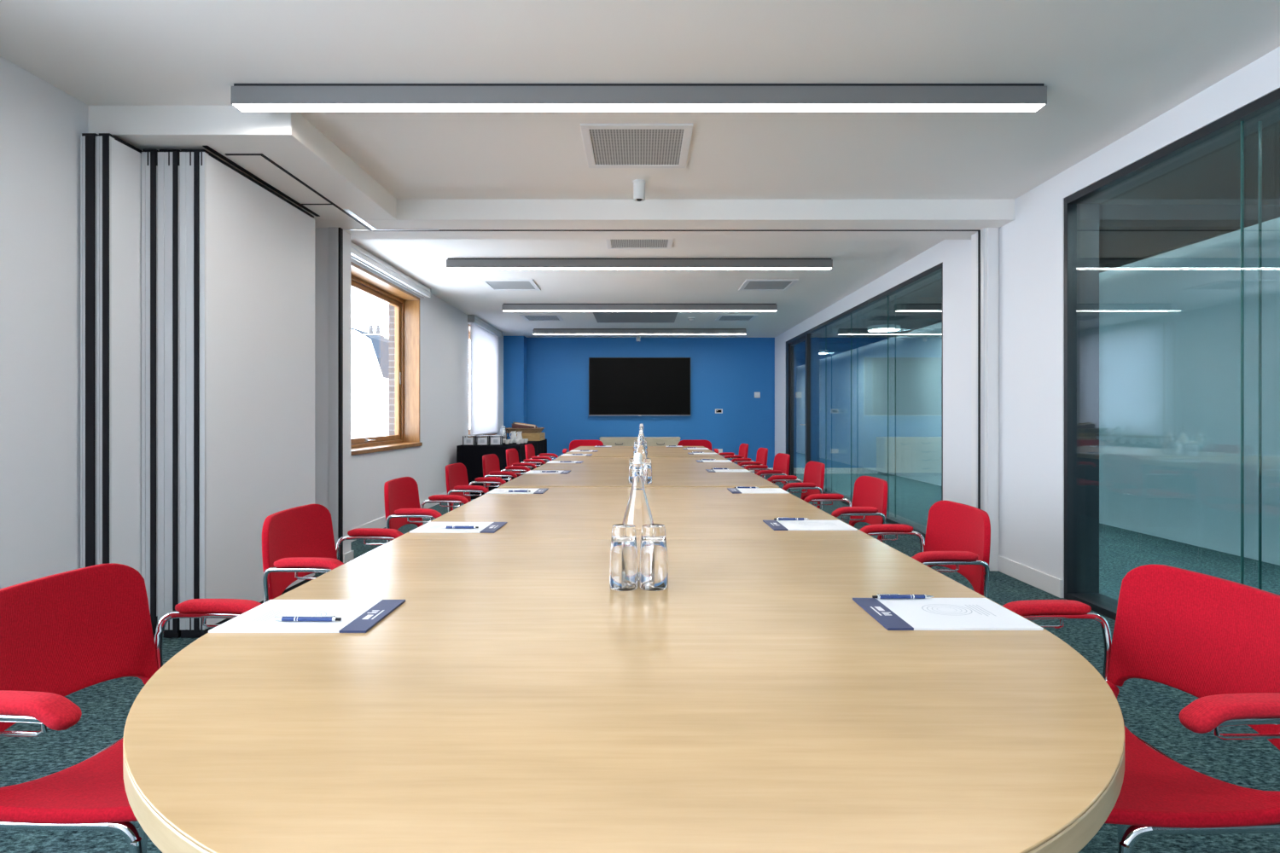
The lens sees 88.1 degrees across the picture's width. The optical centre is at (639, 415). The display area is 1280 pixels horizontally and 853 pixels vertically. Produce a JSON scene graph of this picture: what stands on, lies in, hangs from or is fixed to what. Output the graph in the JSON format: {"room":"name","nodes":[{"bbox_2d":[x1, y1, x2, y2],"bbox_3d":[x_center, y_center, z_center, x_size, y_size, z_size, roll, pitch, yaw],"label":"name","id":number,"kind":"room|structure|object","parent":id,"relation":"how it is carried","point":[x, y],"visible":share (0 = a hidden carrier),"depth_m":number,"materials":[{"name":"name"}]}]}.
{"room":"conference room","nodes":[
{"label":"conference room","id":0,"kind":"room"},
{"bbox_2d":[0,56,503,589],"bbox_3d":[-2.840,-0.193,5.225,0.420,2.685,15.650,0,0,0],"label":"wall","id":1,"kind":"structure","parent":0,"point":[42,125],"depth_m":3.07,"materials":[{"name":"white paint"}]},
{"bbox_2d":[87,105,396,219],"bbox_3d":[-2.228,-1.462,3.980,1.005,0.147,1.420,0,0,0],"label":"bulkhead","id":2,"kind":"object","parent":1,"relation":"attached to","point":[288,139],"depth_m":3.42,"materials":[{"name":"white paint"}]},
{"bbox_2d":[314,227,350,554],"bbox_3d":[-2.422,-0.119,4.985,0.415,2.538,0.170,0,0,0],"label":"trim","id":3,"kind":"structure","parent":1,"relation":"attached to","point":[321,234],"depth_m":4.90,"materials":[{"name":"white paint"}]},
{"bbox_2d":[328,227,343,562],"bbox_3d":[-2.256,-0.119,4.902,0.087,2.538,0.045,0,0,0],"label":"trim","id":4,"kind":"structure","parent":1,"relation":"attached to","point":[335,235],"depth_m":4.88,"materials":[{"name":"silver metal"}]},
{"bbox_2d":[350,261,422,455],"bbox_3d":[-2.750,-0.519,6.890,0.300,1.762,2.020,0,0,0],"label":"window","id":5,"kind":"structure","parent":1,"relation":"in","point":[407,305],"depth_m":7.83,"materials":[{"name":"brown wood"}]},
{"bbox_2d":[350,241,430,297],"bbox_3d":[-2.576,-1.470,6.865,0.108,0.121,2.254,0,0,0],"label":"roller blind","id":6,"kind":"object","parent":5,"relation":"attached to","point":[357,253],"visible":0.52,"depth_m":6.64,"materials":[{"name":"white fabric"}]},
{"bbox_2d":[343,491,447,564],"bbox_3d":[-2.465,1.093,5.070,0.531,0.115,15.340,0,0,0],"label":"baseboard","id":7,"kind":"structure","parent":1,"relation":"attached to","point":[381,522],"depth_m":6.50,"materials":[{"name":"white paint"}]},
{"bbox_2d":[467,324,497,437],"bbox_3d":[-2.750,-0.519,11.075,0.300,1.762,1.950,0,0,0],"label":"window","id":8,"kind":"structure","parent":1,"relation":"in","point":[468,324],"depth_m":10.92,"materials":[{"name":"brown wood"}]},
{"bbox_2d":[467,314,502,436],"bbox_3d":[-2.576,-0.606,11.098,0.108,1.851,2.029,0,0,0],"label":"roller blind","id":9,"kind":"object","parent":8,"relation":"attached to","point":[484,338],"visible":0.99,"depth_m":10.93,"materials":[{"name":"white fabric"}]},
{"bbox_2d":[314,199,1014,239],"bbox_3d":[0.015,-1.462,4.955,5.290,0.147,0.530,0,0,0],"label":"beam","id":10,"kind":"structure","parent":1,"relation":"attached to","point":[411,214],"depth_m":4.69,"materials":[{"name":"white paint"}]},
{"bbox_2d":[388,303,395,436],"bbox_3d":[-2.943,-0.540,7.877,0.083,1.680,0.044,0,0,0],"label":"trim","id":11,"kind":"structure","parent":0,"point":[391,309],"depth_m":7.86,"materials":[{"name":"brick"}]},
{"bbox_2d":[503,336,774,467],"bbox_3d":[-0.095,-0.193,12.995,5.910,2.685,0.510,0,0,0],"label":"wall","id":12,"kind":"structure","parent":0,"point":[546,380],"depth_m":13.05,"materials":[{"name":"blue paint"}]},
{"bbox_2d":[588,357,690,416],"bbox_3d":[-0.005,-0.564,13.002,1.994,1.148,0.091,0,0,0],"label":"television","id":13,"kind":"object","parent":12,"relation":"attached to","point":[639,386],"visible":1,"depth_m":12.96,"materials":[{"name":"black"}]},
{"bbox_2d":[0,0,1279,337],"bbox_3d":[-0.170,-1.635,5.225,6.060,0.200,16.050,0,0,0],"label":"ceiling","id":14,"kind":"structure","parent":0,"point":[1108,68],"depth_m":3.00,"materials":[{"name":"white paint"}]},
{"bbox_2d":[479,279,541,290],"bbox_3d":[-1.510,-1.529,7.760,0.600,0.012,0.600,0,0,0],"label":"ceiling vent","id":15,"kind":"object","parent":14,"relation":"in","point":[494,285],"visible":1,"depth_m":7.77,"materials":[{"name":"white metal"}]},
{"bbox_2d":[519,314,564,320],"bbox_3d":[-1.530,-1.529,10.375,0.600,0.012,0.610,0,0,0],"label":"ceiling vent","id":16,"kind":"object","parent":14,"relation":"in","point":[527,317],"visible":1,"depth_m":10.34,"materials":[{"name":"white metal"}]},
{"bbox_2d":[202,145,979,231],"bbox_3d":[0.145,-1.386,4.183,4.790,0.004,1.565,0,0,0],"label":"trim","id":17,"kind":"structure","parent":14,"relation":"attached to","point":[356,218],"depth_m":4.95,"materials":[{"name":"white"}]},
{"bbox_2d":[592,311,678,322],"bbox_3d":[-0.070,-1.529,10.275,1.260,0.012,1.150,0,0,0],"label":"ceiling vent","id":18,"kind":"object","parent":14,"relation":"in","point":[601,317],"visible":0.94,"depth_m":10.25,"materials":[{"name":"grey metal"}]},
{"bbox_2d":[580,123,692,168],"bbox_3d":[-0.018,-1.529,3.775,0.595,0.012,0.600,0,0,0],"label":"ceiling vent","id":19,"kind":"object","parent":14,"relation":"in","point":[606,145],"visible":1,"depth_m":3.73,"materials":[{"name":"white metal"}]},
{"bbox_2d":[230,83,1047,111],"bbox_3d":[-0.005,-1.487,3.092,3.766,0.097,0.085,0,0,0],"label":"ceiling light","id":20,"kind":"object","parent":14,"relation":"attached to","point":[246,97],"visible":1,"depth_m":3.05,"materials":[{"name":"grey metal"}]},
{"bbox_2d":[232,104,1044,111],"bbox_3d":[-0.005,-1.438,3.092,3.754,0.001,0.075,0,0,0],"label":"diffuser","id":21,"kind":"object","parent":20,"relation":"attached to","point":[242,107],"depth_m":3.09,"materials":[{"name":"white plastic"}]},
{"bbox_2d":[605,239,672,249],"bbox_3d":[-0.005,-1.529,5.750,0.580,0.012,0.600,0,0,0],"label":"ceiling vent","id":22,"kind":"object","parent":14,"relation":"in","point":[612,244],"visible":0.52,"depth_m":5.91,"materials":[{"name":"white metal"}]},
{"bbox_2d":[632,179,645,201],"bbox_3d":[-0.005,-1.471,4.340,0.086,0.128,0.086,0,0,0],"label":"ceiling sensor","id":23,"kind":"object","parent":14,"relation":"attached to","point":[638,184],"visible":1,"depth_m":4.31,"materials":[{"name":"white plastic"}]},
{"bbox_2d":[446,258,832,269],"bbox_3d":[-0.005,-1.487,6.486,3.766,0.097,0.085,0,0,0],"label":"ceiling light","id":24,"kind":"object","parent":14,"relation":"attached to","point":[451,264],"visible":1,"depth_m":6.44,"materials":[{"name":"grey metal"}]},
{"bbox_2d":[447,267,831,269],"bbox_3d":[-0.005,-1.438,6.486,3.754,0.001,0.075,0,0,0],"label":"diffuser","id":25,"kind":"object","parent":24,"relation":"attached to","point":[447,268],"depth_m":6.46,"materials":[{"name":"white plastic"}]},
{"bbox_2d":[502,303,777,311],"bbox_3d":[-0.005,-1.487,9.107,3.766,0.097,0.085,0,0,0],"label":"ceiling light","id":26,"kind":"object","parent":14,"relation":"attached to","point":[506,307],"visible":1,"depth_m":9.06,"materials":[{"name":"grey"}]},
{"bbox_2d":[503,310,775,311],"bbox_3d":[-0.005,-1.438,9.107,3.754,0.001,0.075,0,0,0],"label":"diffuser","id":27,"kind":"object","parent":26,"relation":"attached to","point":[503,311],"depth_m":9.10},
{"bbox_2d":[533,328,746,334],"bbox_3d":[-0.005,-1.487,11.713,3.766,0.097,0.085,0,0,0],"label":"ceiling light","id":28,"kind":"object","parent":14,"relation":"attached to","point":[536,331],"visible":1,"depth_m":11.67,"materials":[{"name":"grey"}]},
{"bbox_2d":[533,333,745,334],"bbox_3d":[-0.005,-1.438,11.713,3.754,0.001,0.075,0,0,0],"label":"diffuser","id":29,"kind":"object","parent":28,"relation":"attached to","point":[533,334],"depth_m":11.68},
{"bbox_2d":[715,314,758,320],"bbox_3d":[1.505,-1.529,10.375,0.590,0.012,0.610,0,0,0],"label":"ceiling vent","id":30,"kind":"object","parent":14,"relation":"in","point":[721,317],"visible":1,"depth_m":10.34,"materials":[{"name":"grey metal"}]},
{"bbox_2d":[738,279,798,290],"bbox_3d":[1.495,-1.529,7.760,0.590,0.012,0.600,0,0,0],"label":"ceiling vent","id":31,"kind":"object","parent":14,"relation":"in","point":[748,285],"visible":1,"depth_m":7.77,"materials":[{"name":"white metal"}]},
{"bbox_2d":[0,452,1279,852],"bbox_3d":[0.900,1.210,14.700,8.200,0.120,35.000,0,0,0],"label":"floor","id":32,"kind":"structure","parent":0,"point":[1150,710],"depth_m":2.56,"materials":[{"name":"teal carpet"}]},
{"bbox_2d":[80,133,98,568],"bbox_3d":[-2.679,-0.113,3.782,0.078,2.518,1.156,0,0,0],"label":"partition panel","id":33,"kind":"object","parent":32,"relation":"on","point":[88,141],"visible":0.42,"depth_m":3.21,"materials":[{"name":"white laminate"}]},
{"bbox_2d":[97,133,143,575],"bbox_3d":[-2.605,-0.113,3.787,0.064,2.518,1.166,0,0,0],"label":"partition panel","id":34,"kind":"object","parent":32,"relation":"on","point":[119,162],"visible":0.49,"depth_m":3.26,"materials":[{"name":"white laminate"}]},
{"bbox_2d":[0,563,261,852],"bbox_3d":[-0.962,0.742,1.339,0.560,0.816,0.592,0,0,1],"label":"chair","id":35,"kind":"object","parent":32,"relation":"on","point":[63,634],"visible":0.59,"depth_m":1.33,"materials":[{"name":"red fabric"}]},
{"bbox_2d":[141,149,158,638],"bbox_3d":[-2.527,-0.113,3.979,0.082,2.518,1.161,0,0,0],"label":"partition panel","id":36,"kind":"object","parent":32,"relation":"on","point":[149,157],"visible":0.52,"depth_m":3.40,"materials":[{"name":"white laminate"}]},
{"bbox_2d":[157,149,180,638],"bbox_3d":[-2.429,-0.113,3.979,0.112,2.518,1.161,0,0,0],"label":"partition panel","id":37,"kind":"object","parent":32,"relation":"on","point":[168,160],"visible":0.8,"depth_m":3.40,"materials":[{"name":"white laminate"}]},
{"bbox_2d":[179,149,314,638],"bbox_3d":[-2.306,-0.113,3.979,0.132,2.518,1.161,0,0,0],"label":"partition panel","id":38,"kind":"object","parent":32,"relation":"on","point":[247,252],"visible":0.97,"depth_m":3.66,"materials":[{"name":"white laminate"}]},
{"bbox_2d":[261,504,403,603],"bbox_3d":[-0.985,0.742,2.361,0.560,0.816,0.592,0,0,-1],"label":"chair","id":39,"kind":"object","parent":32,"relation":"on","point":[298,543],"visible":0.44,"depth_m":2.34,"materials":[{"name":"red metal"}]},
{"bbox_2d":[384,477,469,542],"bbox_3d":[-1.020,0.742,3.471,0.560,0.816,0.592,0,0,-1],"label":"chair","id":40,"kind":"object","parent":32,"relation":"on","point":[401,495],"visible":0.41,"depth_m":3.48,"materials":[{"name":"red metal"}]},
{"bbox_2d":[445,463,506,511],"bbox_3d":[-1.028,0.742,4.530,0.560,0.816,0.592,0,0,0],"label":"chair","id":41,"kind":"object","parent":32,"relation":"on","point":[456,480],"visible":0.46,"depth_m":4.57,"materials":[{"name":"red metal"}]},
{"bbox_2d":[456,438,546,499],"bbox_3d":[-2.073,0.782,10.425,0.934,0.735,2.751,0,0,0],"label":"tablecloth","id":42,"kind":"object","parent":32,"relation":"on","point":[470,456],"visible":0.41,"depth_m":9.10,"materials":[{"name":"black fabric"}]},
{"bbox_2d":[462,434,476,445],"bbox_3d":[-2.385,0.340,9.250,0.160,0.150,0.120,0,0,0],"label":"caddy","id":43,"kind":"object","parent":42,"relation":"on","point":[465,440],"visible":1,"depth_m":9.20,"materials":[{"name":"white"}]},
{"bbox_2d":[476,434,489,445],"bbox_3d":[-2.200,0.340,9.280,0.160,0.150,0.120,0,0,0],"label":"caddy","id":44,"kind":"object","parent":42,"relation":"on","point":[479,440],"visible":1,"depth_m":9.23,"materials":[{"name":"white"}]},
{"bbox_2d":[489,434,502,445],"bbox_3d":[-2.025,0.340,9.320,0.160,0.150,0.120,0,0,0],"label":"caddy","id":45,"kind":"object","parent":42,"relation":"on","point":[492,440],"visible":1,"depth_m":9.27,"materials":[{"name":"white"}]},
{"bbox_2d":[499,425,509,439],"bbox_3d":[-2.151,0.288,10.456,0.137,0.253,0.116,0,0,-35],"label":"flask","id":46,"kind":"object","parent":42,"relation":"on","point":[503,432],"visible":0.84,"depth_m":10.41,"materials":[{"name":"silver metal"}]},
{"bbox_2d":[516,432,545,441],"bbox_3d":[-1.830,0.354,11.050,0.400,0.122,0.580,0,0,0],"label":"wooden crate","id":47,"kind":"object","parent":42,"relation":"on","point":[532,437],"visible":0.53,"depth_m":10.76,"materials":[{"name":"brown wood"}]},
{"bbox_2d":[505,427,544,433],"bbox_3d":[-1.932,0.249,11.049,0.600,0.087,0.540,0,0,0],"label":"wicker basket","id":48,"kind":"object","parent":47,"relation":"on","point":[538,430],"visible":0.71,"depth_m":10.81,"materials":[{"name":"brown wicker"}]},
{"bbox_2d":[512,423,534,428],"bbox_3d":[-1.930,0.204,10.905,0.370,0.146,0.048,0,0,0],"label":"snack packet","id":49,"kind":"object","parent":48,"relation":"in","point":[514,426],"visible":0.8,"depth_m":10.89,"materials":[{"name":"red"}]},
{"bbox_2d":[482,453,530,494],"bbox_3d":[-1.035,0.742,5.598,0.560,0.816,0.592,0,0,2],"label":"chair","id":50,"kind":"object","parent":32,"relation":"on","point":[491,462],"visible":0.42,"depth_m":5.64,"materials":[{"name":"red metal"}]},
{"bbox_2d":[506,448,545,481],"bbox_3d":[-1.034,0.742,6.549,0.560,0.816,0.592,0,0,1],"label":"chair","id":51,"kind":"object","parent":32,"relation":"on","point":[512,457],"visible":0.29,"depth_m":6.64,"materials":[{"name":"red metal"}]},
{"bbox_2d":[524,444,558,468],"bbox_3d":[-1.030,0.742,7.580,0.560,0.816,0.592,0,0,0],"label":"chair","id":52,"kind":"object","parent":32,"relation":"on","point":[530,453],"visible":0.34,"depth_m":7.66,"materials":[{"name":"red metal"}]},
{"bbox_2d":[562,440,603,453],"bbox_3d":[-0.735,0.742,8.825,0.592,0.816,0.560,0,0,0],"label":"chair","id":53,"kind":"object","parent":32,"relation":"on","point":[574,444],"visible":0.24,"depth_m":9.07,"materials":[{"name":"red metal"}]},
{"bbox_2d":[122,539,1124,852],"bbox_3d":[-0.020,0.780,1.357,1.600,0.740,1.665,0,0,0],"label":"conference table","id":54,"kind":"object","parent":32,"relation":"on","point":[514,701],"visible":0.96,"depth_m":0.89,"materials":[{"name":"brown wood"}]},
{"bbox_2d":[208,599,405,633],"bbox_3d":[-0.665,0.408,1.351,0.297,0.004,0.210,0,0,0],"label":"notepad","id":55,"kind":"object","parent":54,"relation":"on","point":[357,616],"visible":0.79,"depth_m":1.34,"materials":[{"name":"white paper"}]},
{"bbox_2d":[250,610,326,622],"bbox_3d":[-0.700,0.406,1.339,0.130,0.001,0.085,0,0,0],"label":"print","id":56,"kind":"object","parent":55,"relation":"on","point":[267,615],"depth_m":1.35,"materials":[{"name":"grey paper"}]},
{"bbox_2d":[272,616,341,622],"bbox_3d":[-0.656,0.400,1.301,0.136,0.011,0.010,0,0,2],"label":"ballpoint pen","id":57,"kind":"object","parent":55,"relation":"on","point":[313,619],"visible":1,"depth_m":1.30,"materials":[{"name":"blue paint"}]},
{"bbox_2d":[609,523,638,591],"bbox_3d":[-0.038,0.336,1.575,0.068,0.148,0.068,0,0,0],"label":"tumbler","id":58,"kind":"object","parent":54,"relation":"on","point":[624,561],"visible":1,"depth_m":1.55,"materials":[{"name":"clear glass"}]},
{"bbox_2d":[622,453,653,581],"bbox_3d":[-0.005,0.252,1.665,0.085,0.316,0.085,0,0,-17],"label":"water bottle","id":59,"kind":"object","parent":54,"relation":"on","point":[637,513],"visible":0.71,"depth_m":1.65,"materials":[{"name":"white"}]},
{"bbox_2d":[639,523,668,591],"bbox_3d":[0.033,0.336,1.577,0.068,0.148,0.068,0,0,0],"label":"tumbler","id":60,"kind":"object","parent":54,"relation":"on","point":[653,562],"visible":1,"depth_m":1.55,"materials":[{"name":"clear glass"}]},
{"bbox_2d":[852,598,1043,630],"bbox_3d":[0.621,0.408,1.366,0.297,0.004,0.210,0,0,0],"label":"notepad","id":61,"kind":"object","parent":54,"relation":"on","point":[928,613],"visible":1,"depth_m":1.34,"materials":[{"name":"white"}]},
{"bbox_2d":[872,593,933,599],"bbox_3d":[0.582,0.400,1.461,0.136,0.011,0.010,0,0,-1],"label":"ballpoint pen","id":62,"kind":"object","parent":61,"relation":"on","point":[878,596],"visible":1,"depth_m":1.46,"materials":[{"name":"blue paint"}]},
{"bbox_2d":[921,604,995,616],"bbox_3d":[0.656,0.406,1.378,0.130,0.001,0.085,0,0,0],"label":"print","id":63,"kind":"object","parent":61,"relation":"on","point":[927,609],"depth_m":1.38,"materials":[{"name":"grey paper"}]},
{"bbox_2d":[395,487,875,539],"bbox_3d":[-0.011,0.780,2.986,1.600,0.740,1.588,0,0,0],"label":"conference table","id":64,"kind":"object","parent":32,"relation":"on","point":[559,513],"visible":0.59,"depth_m":2.70,"materials":[{"name":"brown wood"}]},
{"bbox_2d":[409,522,507,533],"bbox_3d":[-0.655,0.408,2.415,0.297,0.004,0.210,0,0,1],"label":"notepad","id":65,"kind":"object","parent":64,"relation":"on","point":[484,527],"visible":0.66,"depth_m":2.39,"materials":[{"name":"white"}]},
{"bbox_2d":[441,525,478,529],"bbox_3d":[-0.646,0.400,2.366,0.136,0.011,0.010,0,0,0],"label":"ballpoint pen","id":66,"kind":"object","parent":65,"relation":"on","point":[462,526],"visible":1,"depth_m":2.36,"materials":[{"name":"blue paint"}]},
{"bbox_2d":[486,488,548,494],"bbox_3d":[-0.656,0.408,3.565,0.297,0.004,0.210,0,0,0],"label":"notepad","id":67,"kind":"object","parent":64,"relation":"on","point":[494,491],"visible":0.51,"depth_m":3.51,"materials":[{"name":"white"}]},
{"bbox_2d":[505,489,530,492],"bbox_3d":[-0.647,0.400,3.497,0.136,0.011,0.010,0,0,0],"label":"ballpoint pen","id":68,"kind":"object","parent":67,"relation":"on","point":[520,491],"visible":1,"depth_m":3.49,"materials":[{"name":"blue paint"}]},
{"bbox_2d":[727,488,788,493],"bbox_3d":[0.634,0.408,3.580,0.297,0.004,0.210,0,0,0],"label":"notepad","id":69,"kind":"object","parent":64,"relation":"on","point":[731,490],"visible":1,"depth_m":3.55,"materials":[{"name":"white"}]},
{"bbox_2d":[762,520,857,530],"bbox_3d":[0.625,0.408,2.460,0.297,0.004,0.210,0,0,0],"label":"notepad","id":70,"kind":"object","parent":64,"relation":"on","point":[774,525],"visible":1,"depth_m":2.43,"materials":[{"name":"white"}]},
{"bbox_2d":[773,517,808,520],"bbox_3d":[0.586,0.400,2.555,0.136,0.011,0.010,0,0,-1],"label":"ballpoint pen","id":71,"kind":"object","parent":70,"relation":"on","point":[776,519],"visible":1,"depth_m":2.55,"materials":[{"name":"blue paint"}]},
{"bbox_2d":[798,522,836,525],"bbox_3d":[0.660,0.406,2.472,0.130,0.001,0.085,0,0,0],"label":"print","id":72,"kind":"object","parent":70,"relation":"on","point":[800,523],"depth_m":2.48,"materials":[{"name":"grey paper"}]},
{"bbox_2d":[499,457,779,487],"bbox_3d":[0.001,0.777,5.092,1.600,0.746,2.616,0,0,0],"label":"conference table","id":73,"kind":"object","parent":32,"relation":"on","point":[593,472],"visible":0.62,"depth_m":4.50,"materials":[{"name":"brown wood"}]},
{"bbox_2d":[524,471,570,473],"bbox_3d":[-0.650,0.402,4.690,0.297,0.004,0.210,0,0,1],"label":"notepad","id":74,"kind":"object","parent":73,"relation":"on","point":[528,472],"visible":0.71,"depth_m":4.66,"materials":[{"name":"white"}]},
{"bbox_2d":[546,460,583,463],"bbox_3d":[-0.644,0.402,5.690,0.297,0.004,0.210,0,0,1],"label":"notepad","id":75,"kind":"object","parent":73,"relation":"on","point":[549,462],"visible":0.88,"depth_m":5.69,"materials":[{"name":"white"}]},
{"bbox_2d":[628,458,634,483],"bbox_3d":[-0.034,0.330,3.930,0.068,0.148,0.068,0,0,0],"label":"tumbler","id":76,"kind":"object","parent":73,"relation":"on","point":[631,460],"visible":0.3,"depth_m":3.91,"materials":[{"name":"clear glass"}]},
{"bbox_2d":[635,430,646,458],"bbox_3d":[0.006,0.246,4.020,0.085,0.316,0.085,0,0,-17],"label":"water bottle","id":77,"kind":"object","parent":73,"relation":"on","point":[641,449],"visible":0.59,"depth_m":4.00,"materials":[{"name":"white"}]},
{"bbox_2d":[641,458,651,483],"bbox_3d":[0.037,0.330,3.932,0.068,0.148,0.068,0,0,0],"label":"tumbler","id":78,"kind":"object","parent":73,"relation":"on","point":[647,462],"visible":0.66,"depth_m":3.90,"materials":[{"name":"clear glass"}]},
{"bbox_2d":[695,459,732,462],"bbox_3d":[0.646,0.402,5.800,0.297,0.004,0.210,0,0,0],"label":"notepad","id":79,"kind":"object","parent":73,"relation":"on","point":[697,461],"visible":1,"depth_m":5.79,"materials":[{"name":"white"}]},
{"bbox_2d":[705,469,750,472],"bbox_3d":[0.637,0.402,4.800,0.297,0.004,0.210,0,0,1],"label":"notepad","id":80,"kind":"object","parent":73,"relation":"on","point":[707,470],"visible":1,"depth_m":4.75,"materials":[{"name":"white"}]},
{"bbox_2d":[599,436,680,446],"bbox_3d":[0.000,0.786,12.732,1.532,0.728,0.517,0,0,0],"label":"sideboard","id":81,"kind":"object","parent":32,"relation":"on","point":[608,441],"visible":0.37,"depth_m":12.51,"materials":[{"name":"brown wood"}]},
{"bbox_2d":[558,446,723,457],"bbox_3d":[0.014,0.774,7.512,1.600,0.751,2.216,0,0,0],"label":"conference table","id":82,"kind":"object","parent":32,"relation":"on","point":[613,451],"visible":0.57,"depth_m":7.11,"materials":[{"name":"brown wood"}]},
{"bbox_2d":[633,441,638,456],"bbox_3d":[-0.032,0.325,6.480,0.068,0.148,0.068,0,0,0],"label":"tumbler","id":83,"kind":"object","parent":82,"relation":"on","point":[636,443],"visible":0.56,"depth_m":6.45,"materials":[{"name":"clear glass"}]},
{"bbox_2d":[677,440,718,453],"bbox_3d":[0.750,0.742,8.825,0.592,0.816,0.560,0,0,0],"label":"chair","id":84,"kind":"object","parent":32,"relation":"on","point":[706,444],"visible":0.23,"depth_m":9.07,"materials":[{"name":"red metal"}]},
{"bbox_2d":[718,443,748,467],"bbox_3d":[0.985,0.742,7.759,0.560,0.816,0.592,0,0,-1],"label":"chair","id":85,"kind":"object","parent":32,"relation":"on","point":[743,449],"visible":0.35,"depth_m":7.84,"materials":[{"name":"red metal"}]},
{"bbox_2d":[730,448,767,477],"bbox_3d":[1.010,0.742,6.720,0.560,0.816,0.592,0,0,0],"label":"chair","id":86,"kind":"object","parent":32,"relation":"on","point":[762,453],"visible":0.35,"depth_m":6.79,"materials":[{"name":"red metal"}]},
{"bbox_2d":[744,453,790,491],"bbox_3d":[1.000,0.742,5.728,0.560,0.816,0.592,0,0,-2],"label":"chair","id":87,"kind":"object","parent":32,"relation":"on","point":[781,466],"visible":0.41,"depth_m":5.77,"materials":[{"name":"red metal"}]},
{"bbox_2d":[767,461,825,510],"bbox_3d":[1.010,0.742,4.700,0.560,0.816,0.592,0,0,0],"label":"chair","id":88,"kind":"object","parent":32,"relation":"on","point":[813,480],"visible":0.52,"depth_m":4.73,"materials":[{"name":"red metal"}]},
{"bbox_2d":[803,476,887,543],"bbox_3d":[1.000,0.742,3.530,0.560,0.816,0.592,0,0,0],"label":"chair","id":89,"kind":"object","parent":32,"relation":"on","point":[869,505],"visible":0.38,"depth_m":3.54,"materials":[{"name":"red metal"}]},
{"bbox_2d":[859,500,990,599],"bbox_3d":[0.950,0.742,2.461,0.560,0.816,0.592,0,0,1],"label":"chair","id":90,"kind":"object","parent":32,"relation":"on","point":[957,538],"visible":0.5,"depth_m":2.43,"materials":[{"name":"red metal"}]},
{"bbox_2d":[1002,564,1279,852],"bbox_3d":[0.921,0.742,1.329,0.560,0.816,0.592,0,0,-1],"label":"chair","id":91,"kind":"object","parent":32,"relation":"on","point":[1215,641],"visible":0.62,"depth_m":1.29,"materials":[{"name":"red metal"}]},
{"bbox_2d":[774,46,1279,598],"bbox_3d":[2.760,-0.193,5.225,0.200,2.685,15.650,0,0,0],"label":"wall","id":92,"kind":"structure","parent":0,"point":[1032,245],"depth_m":4.54,"materials":[{"name":"white paint"}]},
{"bbox_2d":[785,331,806,482],"bbox_3d":[2.717,-0.100,11.350,0.195,2.500,1.500,0,0,0],"label":"door","id":93,"kind":"structure","parent":92,"relation":"in","point":[791,344],"depth_m":11.90,"materials":[{"name":"black metal"}]},
{"bbox_2d":[806,262,942,538],"bbox_3d":[2.765,-0.100,8.205,0.200,2.500,4.790,0,0,0],"label":"window frame","id":94,"kind":"structure","parent":92,"relation":"in","point":[935,273],"depth_m":8.45,"materials":[{"name":"black metal"}]},
{"bbox_2d":[971,227,999,555],"bbox_3d":[2.607,-0.119,5.000,0.105,2.538,0.200,0,0,0],"label":"trim","id":95,"kind":"structure","parent":92,"relation":"attached to","point":[973,236],"depth_m":5.04,"materials":[{"name":"white paint"}]},
{"bbox_2d":[976,227,998,570],"bbox_3d":[2.591,-0.119,4.942,0.107,2.538,0.115,0,0,0],"label":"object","id":96,"kind":"structure","parent":92,"relation":"attached to","point":[992,233],"depth_m":4.88,"materials":[{"name":"silver metal"}]},
{"bbox_2d":[997,555,1062,598],"bbox_3d":[2.652,1.093,5.225,0.016,0.115,15.650,0,0,0],"label":"baseboard","id":97,"kind":"structure","parent":92,"relation":"attached to","point":[1049,584],"depth_m":4.47,"materials":[{"name":"white paint"}]},
{"bbox_2d":[1064,87,1279,620],"bbox_3d":[2.765,-0.107,1.130,0.200,2.515,6.060,0,0,0],"label":"window","id":98,"kind":"structure","parent":92,"relation":"in","point":[1081,208],"depth_m":4.12,"materials":[{"name":"black metal"}]},
{"bbox_2d":[796,217,1279,565],"bbox_3d":[4.975,-0.185,14.700,0.150,2.670,34.600,0,0,0],"label":"wall","id":99,"kind":"structure","parent":0,"point":[1170,322],"depth_m":6.14,"materials":[{"name":"grey"}]},
{"bbox_2d":[796,120,1279,366],"bbox_3d":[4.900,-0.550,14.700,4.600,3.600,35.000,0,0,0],"label":"ceiling","id":100,"kind":"structure","parent":0,"point":[1197,200],"depth_m":6.90,"materials":[{"name":"grey paint"}]},
{"bbox_2d":[866,304,900,331],"bbox_3d":[3.850,-1.770,10.450,0.490,0.850,0.490,0,0,0],"label":"pendant lamp","id":101,"kind":"object","parent":100,"relation":"hanging from","point":[882,328],"visible":0.95,"depth_m":10.31,"materials":[{"name":"white plastic"}]},
{"bbox_2d":[868,328,899,331],"bbox_3d":[3.850,-1.350,10.450,0.456,0.006,0.456,0,0,0],"label":"diffuser","id":102,"kind":"object","parent":101,"relation":"attached to","point":[869,329],"depth_m":10.39,"materials":[{"name":"white plastic"}]},
{"label":"outside","id":103,"kind":"structure","parent":0,"visible":0},
{"bbox_2d":[350,325,388,438],"bbox_3d":[-17.300,0.500,41.990,8.000,13.300,16.020,0,0,0],"label":"building","id":104,"kind":"structure","parent":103,"point":[369,351],"depth_m":34.00,"materials":[{"name":"white"}]},
{"bbox_2d":[375,325,380,334],"bbox_3d":[-17.860,-5.825,45.100,0.300,0.650,0.300,0,0,0],"label":"chimney pot","id":105,"kind":"object","parent":104,"relation":"on","point":[378,331],"depth_m":45.00,"materials":[{"name":"brick"}]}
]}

